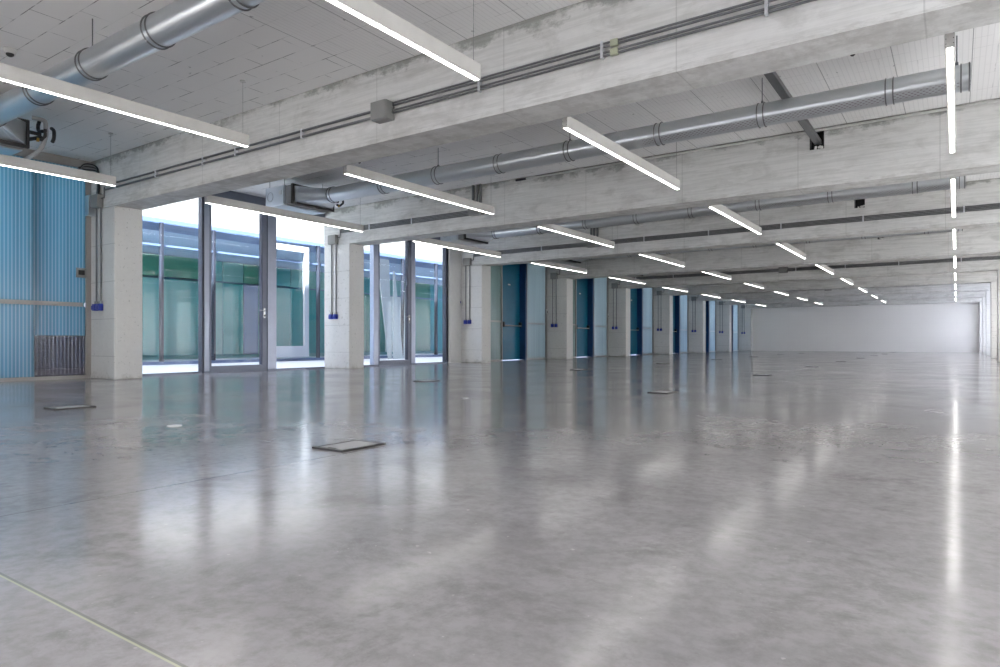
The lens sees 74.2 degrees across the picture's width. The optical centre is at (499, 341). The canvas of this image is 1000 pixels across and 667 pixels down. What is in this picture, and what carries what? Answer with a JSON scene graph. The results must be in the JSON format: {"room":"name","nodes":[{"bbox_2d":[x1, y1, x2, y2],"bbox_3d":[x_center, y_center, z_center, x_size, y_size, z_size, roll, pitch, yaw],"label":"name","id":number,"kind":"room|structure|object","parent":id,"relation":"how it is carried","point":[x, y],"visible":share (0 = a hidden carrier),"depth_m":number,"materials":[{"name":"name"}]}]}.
{"room":"empty warehouse","nodes":[
{"label":"empty warehouse","id":0,"kind":"room"},
{"bbox_2d":[0,351,999,666],"bbox_3d":[6.718,0.610,17.711,12.470,0.120,45.729,0,0,35],"label":"floor","id":1,"kind":"structure","parent":0,"point":[833,513],"depth_m":2.12,"materials":[{"name":"concrete"}]},
{"bbox_2d":[0,148,90,381],"bbox_3d":[-7.476,-1.075,8.140,0.145,3.250,4.482,0,0,35],"label":"corrugated wall","id":2,"kind":"structure","parent":1,"relation":"on","point":[45,229],"depth_m":9.47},
{"bbox_2d":[44,405,95,409],"bbox_3d":[-3.564,0.545,5.487,0.225,0.009,0.305,0,0,35],"label":"floor hatch","id":3,"kind":"object","parent":1,"relation":"on","point":[71,406],"visible":1,"depth_m":5.44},
{"bbox_2d":[91,206,141,379],"bbox_3d":[-5.754,-0.707,9.920,0.751,2.514,0.404,0,0,35],"label":"concrete column","id":4,"kind":"structure","parent":1,"relation":"on","point":[116,330],"depth_m":9.71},
{"bbox_2d":[85,195,95,216],"bbox_3d":[-6.102,-2.020,9.854,0.120,0.300,0.100,0,0,35],"label":"junction box","id":5,"kind":"object","parent":4,"relation":"attached to","point":[90,212],"visible":0.76,"depth_m":9.81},
{"bbox_2d":[90,187,104,310],"bbox_3d":[-5.901,-1.353,9.722,0.321,1.795,0.090,0,0,35],"label":"conduit","id":6,"kind":"object","parent":4,"relation":"attached to","point":[96,200],"visible":1,"depth_m":9.72,"materials":[{"name":"metal"}]},
{"bbox_2d":[91,0,999,209],"bbox_3d":[-0.951,-2.332,6.604,12.430,0.736,0.404,0,0,35],"label":"concrete beam","id":7,"kind":"structure","parent":4,"relation":"on","point":[819,30],"depth_m":5.54,"materials":[{"name":"concrete"}]},
{"bbox_2d":[78,163,99,193],"bbox_3d":[-6.073,-2.406,9.773,0.369,0.475,0.098,0,0,-1],"label":"bundle","id":8,"kind":"object","parent":7,"relation":"attached to","point":[86,166],"visible":0.73,"depth_m":9.78,"materials":[{"name":"black rubber"}]},
{"bbox_2d":[104,111,369,190],"bbox_3d":[-3.473,-2.244,8.073,5.530,0.099,0.042,0,0,35],"label":"conduit","id":9,"kind":"object","parent":7,"relation":"attached to","point":[301,131],"visible":0.87,"depth_m":7.66,"materials":[{"name":"metal"}]},
{"bbox_2d":[370,99,393,123],"bbox_3d":[-1.141,-2.229,6.409,0.200,0.178,0.132,0,0,35],"label":"junction box","id":10,"kind":"object","parent":7,"relation":"attached to","point":[381,111],"visible":1,"depth_m":6.36,"materials":[{"name":"grey plastic"}]},
{"bbox_2d":[392,0,816,113],"bbox_3d":[1.501,-2.255,4.638,6.160,0.133,0.042,0,0,35],"label":"conduit","id":11,"kind":"object","parent":7,"relation":"attached to","point":[614,42],"visible":0.94,"depth_m":5.08,"materials":[{"name":"metal"}]},
{"bbox_2d":[142,196,208,375],"bbox_3d":[-5.535,-1.075,10.930,0.130,3.250,1.506,0,0,35],"label":"window","id":12,"kind":"structure","parent":1,"relation":"on","point":[206,206],"depth_m":11.45,"materials":[{"name":"grey metal"}]},
{"bbox_2d":[209,191,267,372],"bbox_3d":[-4.733,-1.075,12.008,0.164,3.250,1.180,0,0,35],"label":"door","id":13,"kind":"structure","parent":1,"relation":"on","point":[263,218],"depth_m":12.39,"materials":[{"name":"grey metal"}]},
{"bbox_2d":[268,213,324,370],"bbox_3d":[-4.041,-1.075,13.093,0.130,3.250,1.392,0,0,35],"label":"window","id":14,"kind":"structure","parent":1,"relation":"on","point":[271,219],"depth_m":12.57,"materials":[{"name":"grey metal"}]},
{"bbox_2d":[324,244,363,368],"bbox_3d":[-3.207,-0.707,13.609,0.751,2.514,0.404,0,0,35],"label":"concrete column","id":15,"kind":"structure","parent":1,"relation":"on","point":[344,335],"depth_m":13.41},
{"bbox_2d":[328,230,340,318],"bbox_3d":[-3.354,-1.353,13.410,0.321,1.795,0.090,0,0,35],"label":"conduit","id":16,"kind":"object","parent":15,"relation":"attached to","point":[332,239],"visible":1,"depth_m":13.42,"materials":[{"name":"metal"}]},
{"bbox_2d":[312,439,385,452],"bbox_3d":[-0.788,0.545,3.464,0.225,0.009,0.305,0,0,35],"label":"floor hatch","id":17,"kind":"object","parent":1,"relation":"on","point":[351,445],"visible":1,"depth_m":3.44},
{"bbox_2d":[364,244,377,366],"bbox_3d":[-3.099,-1.075,14.458,0.130,3.250,1.116,0,0,35],"label":"window","id":18,"kind":"structure","parent":1,"relation":"on","point":[373,248],"depth_m":14.80,"materials":[{"name":"glass"}]},
{"bbox_2d":[378,240,410,365],"bbox_3d":[-2.437,-1.075,15.335,0.164,3.250,1.080,0,0,35],"label":"door","id":19,"kind":"structure","parent":1,"relation":"on","point":[407,361],"depth_m":15.69,"materials":[{"name":"grey metal"}]},
{"bbox_2d":[411,237,447,364],"bbox_3d":[-1.771,-1.075,16.382,0.130,3.250,1.400,0,0,35],"label":"window","id":20,"kind":"structure","parent":1,"relation":"on","point":[444,249],"depth_m":16.86,"materials":[{"name":"grey metal"}]},
{"bbox_2d":[448,248,460,362],"bbox_3d":[-1.224,-1.075,17.148,0.200,3.250,0.482,0,0,35],"label":"wall pier","id":21,"kind":"object","parent":1,"relation":"on","point":[454,255],"visible":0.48,"depth_m":17.05,"materials":[{"name":"white paint"}]},
{"bbox_2d":[461,265,490,362],"bbox_3d":[-0.660,-0.707,17.297,0.751,2.514,0.404,0,0,35],"label":"concrete column","id":22,"kind":"structure","parent":1,"relation":"on","point":[475,336],"depth_m":17.09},
{"bbox_2d":[463,254,473,323],"bbox_3d":[-0.807,-1.353,17.099,0.321,1.795,0.090,0,0,35],"label":"conduit","id":23,"kind":"object","parent":22,"relation":"attached to","point":[466,261],"visible":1,"depth_m":17.10,"materials":[{"name":"metal"}]},
{"bbox_2d":[491,265,502,360],"bbox_3d":[-0.402,-1.075,18.328,0.070,3.250,1.586,0,0,35],"label":"wall pier","id":24,"kind":"structure","parent":1,"relation":"on","point":[496,271],"depth_m":18.76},
{"bbox_2d":[502,263,526,359],"bbox_3d":[0.324,-1.075,19.574,0.250,3.250,1.330,0,0,35],"label":"door","id":25,"kind":"structure","parent":1,"relation":"on","point":[515,275],"depth_m":19.88,"materials":[{"name":"blue paint"}]},
{"bbox_2d":[527,263,546,359],"bbox_3d":[1.133,-1.075,20.543,0.080,3.250,1.182,0,0,35],"label":"window","id":26,"kind":"structure","parent":1,"relation":"on","point":[536,274],"depth_m":20.55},
{"bbox_2d":[547,279,572,358],"bbox_3d":[1.887,-0.707,20.986,0.751,2.514,0.404,0,0,35],"label":"concrete column","id":27,"kind":"structure","parent":1,"relation":"on","point":[560,338],"depth_m":20.79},
{"bbox_2d":[550,270,559,326],"bbox_3d":[1.740,-1.353,20.788,0.321,1.795,0.090,0,0,35],"label":"conduit","id":28,"kind":"object","parent":27,"relation":"attached to","point":[552,275],"visible":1,"depth_m":20.79,"materials":[{"name":"metal"}]},
{"bbox_2d":[573,279,576,357],"bbox_3d":[2.145,-1.075,22.017,0.070,3.250,1.586,0,0,35],"label":"window","id":29,"kind":"structure","parent":1,"relation":"on","point":[574,280],"depth_m":22.59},
{"bbox_2d":[576,278,592,356],"bbox_3d":[2.871,-1.075,23.263,0.250,3.250,1.330,0,0,35],"label":"door","id":30,"kind":"structure","parent":1,"relation":"on","point":[584,286],"depth_m":23.60,"materials":[{"name":"blue paint"}]},
{"bbox_2d":[593,277,607,356],"bbox_3d":[3.680,-1.075,24.231,0.080,3.250,1.182,0,0,35],"label":"window","id":31,"kind":"structure","parent":1,"relation":"on","point":[600,285],"depth_m":24.24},
{"bbox_2d":[608,288,629,356],"bbox_3d":[4.434,-0.707,24.675,0.751,2.514,0.404,0,0,35],"label":"concrete column","id":32,"kind":"structure","parent":1,"relation":"on","point":[618,339],"depth_m":24.48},
{"bbox_2d":[611,283,619,328],"bbox_3d":[4.287,-1.353,24.476,0.321,1.795,0.090,0,0,35],"label":"conduit","id":33,"kind":"object","parent":32,"relation":"attached to","point":[613,285],"visible":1,"depth_m":24.48,"materials":[{"name":"metal"}]},
{"bbox_2d":[608,254,999,288],"bbox_3d":[9.236,-2.332,21.359,12.430,0.736,0.404,0,0,35],"label":"concrete beam","id":34,"kind":"structure","parent":32,"relation":"on","point":[981,265],"depth_m":20.57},
{"bbox_2d":[620,269,778,280],"bbox_3d":[6.706,-2.292,22.833,5.510,0.111,0.042,0,0,35],"label":"conduit","id":35,"kind":"object","parent":34,"relation":"attached to","point":[766,270],"visible":0.69,"depth_m":22.68,"materials":[{"name":"metal"}]},
{"bbox_2d":[788,256,999,270],"bbox_3d":[11.705,-2.292,19.382,6.120,0.111,0.042,0,0,35],"label":"conduit","id":36,"kind":"object","parent":34,"relation":"attached to","point":[987,257],"visible":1,"depth_m":19.36,"materials":[{"name":"metal"}]},
{"bbox_2d":[630,288,641,354],"bbox_3d":[5.418,-1.075,26.952,0.250,3.250,1.330,0,0,35],"label":"door","id":37,"kind":"structure","parent":1,"relation":"on","point":[635,294],"depth_m":27.36,"materials":[{"name":"blue paint"}]},
{"bbox_2d":[642,288,653,354],"bbox_3d":[6.226,-1.075,27.920,0.080,3.250,1.182,0,0,35],"label":"window","id":38,"kind":"structure","parent":1,"relation":"on","point":[647,293],"depth_m":27.92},
{"bbox_2d":[653,295,672,354],"bbox_3d":[6.981,-0.707,28.363,0.751,2.514,0.404,0,0,35],"label":"concrete column","id":39,"kind":"structure","parent":1,"relation":"on","point":[663,304],"depth_m":28.16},
{"bbox_2d":[654,271,996,295],"bbox_3d":[11.783,-2.332,25.047,12.430,0.736,0.404,0,0,35],"label":"concrete beam","id":40,"kind":"structure","parent":39,"relation":"on","point":[990,276],"depth_m":24.30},
{"bbox_2d":[673,295,679,352],"bbox_3d":[7.965,-1.075,30.640,0.250,3.250,1.330,0,0,35],"label":"door","id":41,"kind":"structure","parent":1,"relation":"on","point":[676,299],"depth_m":31.11,"materials":[{"name":"blue paint"}]},
{"bbox_2d":[680,295,688,352],"bbox_3d":[8.773,-1.075,31.609,0.080,3.250,1.182,0,0,35],"label":"window","id":42,"kind":"structure","parent":1,"relation":"on","point":[684,299],"depth_m":31.71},
{"bbox_2d":[688,301,705,352],"bbox_3d":[9.527,-0.707,32.052,0.751,2.514,0.404,0,0,35],"label":"concrete column","id":43,"kind":"structure","parent":1,"relation":"on","point":[697,340],"depth_m":31.85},
{"bbox_2d":[689,283,990,300],"bbox_3d":[14.330,-2.332,28.736,12.430,0.736,0.404,0,0,35],"label":"concrete beam","id":44,"kind":"structure","parent":43,"relation":"on","point":[981,286],"depth_m":28.08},
{"bbox_2d":[706,301,708,351],"bbox_3d":[10.512,-1.075,34.329,0.250,3.250,1.330,0,0,35],"label":"door","id":45,"kind":"structure","parent":1,"relation":"on","point":[707,302],"depth_m":34.78,"materials":[{"name":"blue paint"}]},
{"bbox_2d":[709,301,715,351],"bbox_3d":[11.320,-1.075,35.297,0.080,3.250,1.182,0,0,35],"label":"window","id":46,"kind":"structure","parent":1,"relation":"on","point":[712,304],"depth_m":35.34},
{"bbox_2d":[716,305,731,351],"bbox_3d":[12.074,-0.707,35.741,0.751,2.514,0.404,0,0,35],"label":"concrete column","id":47,"kind":"structure","parent":1,"relation":"on","point":[723,340],"depth_m":35.54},
{"bbox_2d":[716,291,985,304],"bbox_3d":[16.877,-2.332,32.425,12.430,0.736,0.404,0,0,35],"label":"concrete beam","id":48,"kind":"structure","parent":47,"relation":"on","point":[979,294],"depth_m":31.82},
{"bbox_2d":[733,305,738,350],"bbox_3d":[13.867,-1.075,38.986,0.080,3.250,1.182,0,0,35],"label":"window","id":49,"kind":"structure","parent":1,"relation":"on","point":[735,307],"depth_m":39.02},
{"bbox_2d":[738,308,752,350],"bbox_3d":[14.621,-0.707,39.429,0.751,2.514,0.404,0,0,35],"label":"concrete column","id":50,"kind":"structure","parent":1,"relation":"on","point":[745,340],"depth_m":39.23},
{"bbox_2d":[739,298,981,308],"bbox_3d":[19.424,-2.332,36.113,12.430,0.736,0.404,0,0,35],"label":"concrete beam","id":51,"kind":"structure","parent":50,"relation":"on","point":[951,300],"depth_m":35.56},
{"bbox_2d":[979,302,981,352],"bbox_3d":[24.228,-0.707,32.796,0.754,2.514,0.404,0,0,35],"label":"concrete column","id":52,"kind":"structure","parent":1,"relation":"on","point":[980,303],"depth_m":32.82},
{"bbox_2d":[982,297,985,353],"bbox_3d":[21.681,-0.707,29.108,0.754,2.514,0.404,0,0,35],"label":"concrete column","id":53,"kind":"structure","parent":1,"relation":"on","point":[983,298],"depth_m":29.12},
{"bbox_2d":[986,290,990,355],"bbox_3d":[19.134,-0.707,25.419,0.754,2.514,0.404,0,0,35],"label":"concrete column","id":54,"kind":"structure","parent":1,"relation":"on","point":[988,293],"depth_m":25.43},
{"bbox_2d":[991,282,996,357],"bbox_3d":[16.587,-0.707,21.730,0.754,2.514,0.404,0,0,35],"label":"concrete column","id":55,"kind":"structure","parent":1,"relation":"on","point":[993,284],"depth_m":21.73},
{"bbox_2d":[997,270,999,361],"bbox_3d":[14.040,-0.707,18.041,0.754,2.514,0.404,0,0,35],"label":"concrete column","id":56,"kind":"structure","parent":1,"relation":"on","point":[998,271],"depth_m":18.08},
{"bbox_3d":[8.947,-0.707,10.664,0.754,2.514,0.404,0,0,35],"label":"concrete column","id":57,"kind":"structure","parent":1,"relation":"on","visible":0},
{"bbox_2d":[461,178,999,265],"bbox_3d":[4.143,-2.332,13.981,12.430,0.736,0.404,0,0,35],"label":"concrete beam","id":58,"kind":"structure","parent":57,"relation":"on","point":[986,191],"depth_m":12.87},
{"bbox_2d":[474,242,585,256],"bbox_3d":[0.687,-2.232,16.095,3.260,0.111,0.042,0,0,35],"label":"conduit","id":59,"kind":"object","parent":58,"relation":"attached to","point":[575,244],"visible":0.88,"depth_m":15.90,"materials":[{"name":"metal"}]},
{"bbox_2d":[600,203,999,244],"bbox_3d":[5.698,-2.232,12.635,8.340,0.111,0.042,0,0,35],"label":"conduit","id":60,"kind":"object","parent":58,"relation":"attached to","point":[781,226],"visible":0.89,"depth_m":12.38,"materials":[{"name":"metal"}]},
{"bbox_3d":[11.494,-0.707,14.353,0.754,2.514,0.404,0,0,35],"label":"concrete column","id":61,"kind":"structure","parent":1,"relation":"on","visible":0},
{"bbox_2d":[547,226,999,279],"bbox_3d":[6.689,-2.332,17.670,12.430,0.736,0.404,0,0,35],"label":"concrete beam","id":62,"kind":"structure","parent":61,"relation":"on","point":[981,240],"depth_m":16.69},
{"bbox_2d":[0,0,999,208],"bbox_3d":[6.718,-2.825,17.711,13.130,0.250,45.729,0,0,35],"label":"ceiling","id":63,"kind":"structure","parent":0,"point":[282,49],"depth_m":6.64,"materials":[{"name":"concrete"}]},
{"bbox_2d":[3,46,16,56],"bbox_3d":[-4.522,-2.665,6.106,0.110,0.070,0.110,0,0,35],"label":"smoke detector","id":64,"kind":"object","parent":63,"relation":"attached to","point":[9,51],"visible":1,"depth_m":6.08,"materials":[{"name":"white plastic"}]},
{"bbox_2d":[0,116,55,159],"bbox_3d":[-5.655,-2.433,7.346,1.345,0.534,1.096,0,0,35],"label":"coil","id":65,"kind":"object","parent":63,"relation":"hanging from","point":[15,134],"visible":0.92,"depth_m":7.52,"materials":[{"name":"metal"}]},
{"bbox_2d":[0,133,115,185],"bbox_3d":[-5.898,-2.362,7.351,0.060,0.675,3.100,0,0,35],"label":"pendant lamp","id":66,"kind":"object","parent":63,"relation":"hanging from","point":[5,160],"visible":1,"depth_m":8.04,"materials":[{"name":"white metal"}]},
{"bbox_2d":[0,164,113,185],"bbox_3d":[-5.898,-2.026,7.351,0.036,0.003,3.084,0,0,35],"label":"diffuser","id":67,"kind":"object","parent":66,"relation":"attached to","point":[17,166],"depth_m":8.07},
{"bbox_2d":[0,62,248,146],"bbox_3d":[-3.510,-2.362,5.617,0.060,0.675,3.100,0,0,35],"label":"pendant lamp","id":68,"kind":"object","parent":63,"relation":"hanging from","point":[8,73],"visible":1,"depth_m":5.78,"materials":[{"name":"white plastic"}]},
{"bbox_2d":[0,0,265,126],"bbox_3d":[-1.825,-2.446,4.441,8.250,0.509,0.254,0,0,35],"label":"ventilation duct","id":69,"kind":"object","parent":63,"relation":"hanging from","point":[162,29],"visible":0.87,"depth_m":5.04,"materials":[{"name":"metal"}]},
{"bbox_2d":[205,195,363,231],"bbox_3d":[-3.419,-2.362,10.940,0.060,0.675,3.100,0,0,35],"label":"pendant lamp","id":70,"kind":"object","parent":63,"relation":"hanging from","point":[220,201],"visible":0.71,"depth_m":10.70,"materials":[{"name":"white plastic"}]},
{"bbox_2d":[266,179,343,214],"bbox_3d":[-3.080,-2.450,10.970,1.225,0.500,1.022,0,0,35],"label":"coil","id":71,"kind":"object","parent":63,"relation":"hanging from","point":[293,197],"visible":0.86,"depth_m":10.66,"materials":[{"name":"metal"}]},
{"bbox_2d":[326,0,480,80],"bbox_3d":[-1.054,-2.362,3.860,0.060,0.675,3.100,0,0,35],"label":"pendant lamp","id":72,"kind":"object","parent":63,"relation":"hanging from","point":[368,11],"visible":1,"depth_m":4.48,"materials":[{"name":"white plastic"}]},
{"bbox_2d":[343,165,494,214],"bbox_3d":[-0.992,-2.362,9.264,0.060,0.675,3.100,0,0,35],"label":"pendant lamp","id":73,"kind":"object","parent":63,"relation":"hanging from","point":[351,170],"visible":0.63,"depth_m":8.97,"materials":[{"name":"white plastic"}]},
{"bbox_2d":[412,238,500,256],"bbox_3d":[-0.873,-2.362,14.629,0.060,0.675,3.100,0,0,35],"label":"pendant lamp","id":74,"kind":"object","parent":63,"relation":"hanging from","point":[430,241],"visible":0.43,"depth_m":14.52,"materials":[{"name":"white plastic"}]},
{"bbox_2d":[440,231,493,245],"bbox_3d":[-0.533,-2.450,14.659,1.225,0.500,1.022,0,0,35],"label":"coil","id":75,"kind":"object","parent":63,"relation":"hanging from","point":[479,238],"visible":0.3,"depth_m":14.39,"materials":[{"name":"metal"}]},
{"bbox_2d":[533,262,586,272],"bbox_3d":[1.674,-2.362,18.318,0.060,0.675,3.100,0,0,35],"label":"pendant lamp","id":76,"kind":"object","parent":63,"relation":"hanging from","point":[550,264],"visible":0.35,"depth_m":18.35,"materials":[{"name":"white plastic"}]},
{"bbox_2d":[551,259,588,264],"bbox_3d":[2.014,-2.450,18.347,1.225,0.500,1.022,0,0,35],"label":"coil","id":77,"kind":"object","parent":63,"relation":"hanging from","point":[564,262],"visible":0.15,"depth_m":18.30,"materials":[{"name":"metal"}]},
{"bbox_2d":[537,224,614,246],"bbox_3d":[1.555,-2.362,12.953,0.060,0.675,3.100,0,0,35],"label":"pendant lamp","id":78,"kind":"object","parent":63,"relation":"hanging from","point":[552,227],"visible":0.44,"depth_m":12.82,"materials":[{"name":"white plastic"}]},
{"bbox_2d":[562,117,679,189],"bbox_3d":[1.493,-2.362,7.548,0.060,0.675,3.100,0,0,35],"label":"pendant lamp","id":79,"kind":"object","parent":63,"relation":"hanging from","point":[569,124],"visible":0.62,"depth_m":7.20,"materials":[{"name":"white plastic"}]},
{"bbox_2d":[609,276,645,283],"bbox_3d":[4.221,-2.362,22.006,0.060,0.675,3.100,0,0,35],"label":"pendant lamp","id":80,"kind":"object","parent":63,"relation":"hanging from","point":[623,277],"visible":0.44,"depth_m":22.21,"materials":[{"name":"white plastic"}]},
{"bbox_2d":[325,36,970,202],"bbox_3d":[0.722,-2.446,8.130,8.250,0.509,0.254,0,0,35],"label":"ventilation duct","id":81,"kind":"object","parent":63,"relation":"hanging from","point":[932,83],"visible":0.97,"depth_m":7.00,"materials":[{"name":"metal"}]},
{"bbox_2d":[639,253,684,266],"bbox_3d":[4.102,-2.362,16.642,0.060,0.675,3.100,0,0,35],"label":"pendant lamp","id":82,"kind":"object","parent":63,"relation":"hanging from","point":[653,255],"visible":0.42,"depth_m":16.70,"materials":[{"name":"white plastic"}]},
{"bbox_2d":[704,271,731,279],"bbox_3d":[6.649,-2.362,20.330,0.060,0.675,3.100,0,0,35],"label":"pendant lamp","id":83,"kind":"object","parent":63,"relation":"hanging from","point":[715,273],"visible":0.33,"depth_m":20.50,"materials":[{"name":"white plastic"}]},
{"bbox_2d":[491,176,964,238],"bbox_3d":[3.269,-2.446,11.818,8.250,0.509,0.254,0,0,35],"label":"ventilation duct","id":84,"kind":"object","parent":63,"relation":"hanging from","point":[917,187],"visible":0.56,"depth_m":10.97,"materials":[{"name":"metal"}]},
{"bbox_2d":[708,204,761,234],"bbox_3d":[4.040,-2.362,11.237,0.060,0.675,3.100,0,0,35],"label":"pendant lamp","id":85,"kind":"object","parent":63,"relation":"hanging from","point":[720,208],"visible":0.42,"depth_m":11.11,"materials":[{"name":"white plastic"}]},
{"bbox_2d":[589,229,962,259],"bbox_3d":[5.816,-2.446,15.507,8.250,0.509,0.254,0,0,35],"label":"ventilation duct","id":86,"kind":"object","parent":63,"relation":"hanging from","point":[958,230],"visible":0.29,"depth_m":14.84,"materials":[{"name":"metal"}]},
{"bbox_2d":[777,243,805,258],"bbox_3d":[6.587,-2.362,14.926,0.060,0.675,3.100,0,0,35],"label":"pendant lamp","id":87,"kind":"object","parent":63,"relation":"hanging from","point":[786,246],"visible":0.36,"depth_m":15.01,"materials":[{"name":"white plastic"}]},
{"bbox_2d":[764,71,821,144],"bbox_3d":[2.881,-2.610,6.742,0.080,0.180,4.179,0,0,35],"label":"channel","id":88,"kind":"object","parent":63,"relation":"attached to","point":[773,78],"visible":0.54,"depth_m":6.78,"materials":[{"name":"metal"}]},
{"bbox_2d":[945,32,955,152],"bbox_3d":[3.978,-2.362,5.832,0.060,0.675,3.100,0,0,35],"label":"pendant lamp","id":89,"kind":"object","parent":63,"relation":"hanging from","point":[949,38],"visible":0.94,"depth_m":5.28,"materials":[{"name":"white plastic"}]},
{"bbox_2d":[947,47,953,152],"bbox_3d":[3.978,-2.026,5.832,0.036,0.003,3.084,0,0,35],"label":"diffuser","id":90,"kind":"object","parent":89,"relation":"attached to","point":[950,50],"depth_m":5.47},
{"bbox_2d":[950,177,955,217],"bbox_3d":[6.525,-2.362,9.521,0.060,0.675,3.100,0,0,35],"label":"pendant lamp","id":91,"kind":"object","parent":63,"relation":"hanging from","point":[952,179],"visible":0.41,"depth_m":9.17,"materials":[{"name":"white plastic"}]},
{"bbox_2d":[951,179,954,216],"bbox_3d":[6.525,-2.026,9.521,0.036,0.003,3.084,0,0,35],"label":"diffuser","id":92,"kind":"object","parent":91,"relation":"attached to","point":[952,180],"depth_m":9.30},
{"bbox_2d":[753,302,979,352],"bbox_3d":[19.610,-1.075,36.382,12.630,3.250,0.250,0,0,35],"label":"wall","id":93,"kind":"structure","parent":0,"point":[941,327],"depth_m":35.92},
{"label":"outside","id":94,"kind":"structure","parent":0,"visible":0},
{"bbox_2d":[142,220,441,284],"bbox_3d":[-9.767,-2.850,21.327,7.690,0.200,36.000,0,0,35],"label":"building roof","id":95,"kind":"structure","parent":94,"point":[174,235],"depth_m":20.10,"materials":[{"name":"blue paint"}]},
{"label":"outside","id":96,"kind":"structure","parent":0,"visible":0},
{"bbox_2d":[142,198,441,261],"bbox_3d":[-6.472,-4.980,19.051,0.300,3.940,36.000,0,0,35],"label":"sky","id":97,"kind":"structure","parent":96,"point":[184,211],"depth_m":18.29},
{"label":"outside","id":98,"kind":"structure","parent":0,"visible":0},
{"bbox_2d":[142,353,577,373],"bbox_3d":[-7.253,0.630,34.173,29.229,0.120,72.000,0,0,35],"label":"paving","id":99,"kind":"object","parent":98,"point":[146,369],"depth_m":17.19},
{"bbox_2d":[142,253,197,359],"bbox_3d":[-10.499,-1.080,21.103,0.100,3.300,2.400,0,0,35],"label":"window","id":100,"kind":"structure","parent":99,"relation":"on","point":[180,296],"depth_m":21.06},
{"bbox_2d":[216,261,222,357],"bbox_3d":[-9.647,-1.080,22.337,0.100,3.300,0.600,0,0,35],"label":"wall panel","id":101,"kind":"object","parent":99,"relation":"on","point":[218,263],"visible":0.4,"depth_m":22.44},
{"bbox_2d":[222,262,243,357],"bbox_3d":[-9.249,-1.080,22.913,0.100,3.300,0.800,0,0,35],"label":"wall panel","id":102,"kind":"object","parent":99,"relation":"on","point":[232,294],"visible":0.97,"depth_m":22.86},
{"bbox_2d":[243,264,258,357],"bbox_3d":[-8.851,-1.080,23.489,0.100,3.300,0.600,0,0,35],"label":"wall panel","id":103,"kind":"object","parent":99,"relation":"on","point":[250,272],"visible":1,"depth_m":23.45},
{"bbox_2d":[258,266,289,353],"bbox_3d":[-8.283,-1.080,24.312,0.100,3.300,1.400,0,0,35],"label":"wall panel","id":104,"kind":"object","parent":99,"relation":"on","point":[282,274],"visible":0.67,"depth_m":24.56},
{"bbox_2d":[142,275,441,299],"bbox_3d":[-13.014,-1.190,23.568,0.200,3.520,36.000,0,0,35],"label":"wall","id":105,"kind":"structure","parent":99,"relation":"on","point":[142,275],"depth_m":26.88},
{"bbox_2d":[142,215,441,364],"bbox_3d":[-5.492,-1.220,20.197,0.190,3.580,21.000,0,0,35],"label":"facade","id":106,"kind":"structure","parent":99,"relation":"on","point":[281,351],"depth_m":19.30,"materials":[{"name":"metal"}]},
{"bbox_2d":[290,269,323,355],"bbox_3d":[-7.317,-1.080,25.711,0.100,3.300,2.000,0,0,35],"label":"wall panel","id":107,"kind":"object","parent":99,"relation":"on","point":[296,276],"visible":0.46,"depth_m":25.32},
{"bbox_2d":[364,277,385,354],"bbox_3d":[-5.613,-1.080,28.180,0.100,3.300,2.000,0,0,35],"label":"wall panel","id":108,"kind":"object","parent":99,"relation":"on","point":[366,279],"visible":0.3,"depth_m":28.15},
{"bbox_2d":[380,259,391,358],"bbox_3d":[-3.724,-1.040,21.322,0.040,3.220,0.660,0,0,35],"label":"screen","id":109,"kind":"object","parent":99,"relation":"on","point":[384,264],"visible":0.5,"depth_m":21.37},
{"bbox_2d":[385,280,400,354],"bbox_3d":[-4.760,-1.080,29.414,0.100,3.300,1.000,0,0,35],"label":"wall panel","id":110,"kind":"object","parent":99,"relation":"on","point":[398,283],"visible":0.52,"depth_m":29.35,"materials":[{"name":"white paint"}]},
{"bbox_2d":[393,271,402,358],"bbox_3d":[-3.369,-0.865,21.837,0.040,2.870,0.450,0,0,35],"label":"screen","id":111,"kind":"object","parent":99,"relation":"on","point":[397,344],"visible":1,"depth_m":21.75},
{"bbox_2d":[415,283,430,353],"bbox_3d":[-3.908,-1.080,30.648,0.100,3.300,2.000,0,0,35],"label":"wall panel","id":112,"kind":"object","parent":99,"relation":"on","point":[422,306],"visible":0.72,"depth_m":30.99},
{"bbox_2d":[430,284,441,353],"bbox_3d":[-2.488,-1.080,32.706,0.100,3.300,3.000,0,0,35],"label":"wall panel","id":113,"kind":"object","parent":99,"relation":"on","point":[431,285],"visible":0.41,"depth_m":31.65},
{"bbox_3d":[6.400,-0.707,6.976,0.754,2.514,0.404,0,0,35],"label":"concrete column","id":114,"kind":"structure","parent":0,"visible":0},
{"bbox_2d":[324,98,999,246],"bbox_3d":[1.596,-2.332,10.293,12.430,0.736,0.404,0,0,35],"label":"concrete beam","id":115,"kind":"structure","parent":114,"relation":"on","point":[912,148],"depth_m":9.04,"materials":[{"name":"concrete"}]},
{"bbox_2d":[341,210,468,232],"bbox_3d":[-1.848,-2.232,12.398,3.290,0.111,0.042,0,0,35],"label":"conduit","id":116,"kind":"object","parent":115,"relation":"attached to","point":[460,213],"visible":0.78,"depth_m":12.21,"materials":[{"name":"metal"}]},
{"bbox_2d":[472,184,481,202],"bbox_3d":[-0.400,-2.500,11.389,0.206,0.400,0.048,0,0,35],"label":"pipes","id":117,"kind":"object","parent":115,"relation":"attached to","point":[476,185],"visible":0.59,"depth_m":11.37,"materials":[{"name":"metal"}]},
{"bbox_2d":[515,99,999,180],"bbox_3d":[3.424,-2.665,8.761,7.680,0.036,0.036,0,0,35],"label":"ceiling pipe","id":118,"kind":"object","parent":115,"relation":"attached to","point":[998,100],"visible":1,"depth_m":8.59,"materials":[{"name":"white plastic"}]},
{"bbox_2d":[810,131,823,149],"bbox_3d":[4.056,-2.560,8.443,0.170,0.250,0.164,0,0,35],"label":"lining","id":119,"kind":"object","parent":115,"relation":"attached to","point":[820,133],"visible":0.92,"depth_m":8.45,"materials":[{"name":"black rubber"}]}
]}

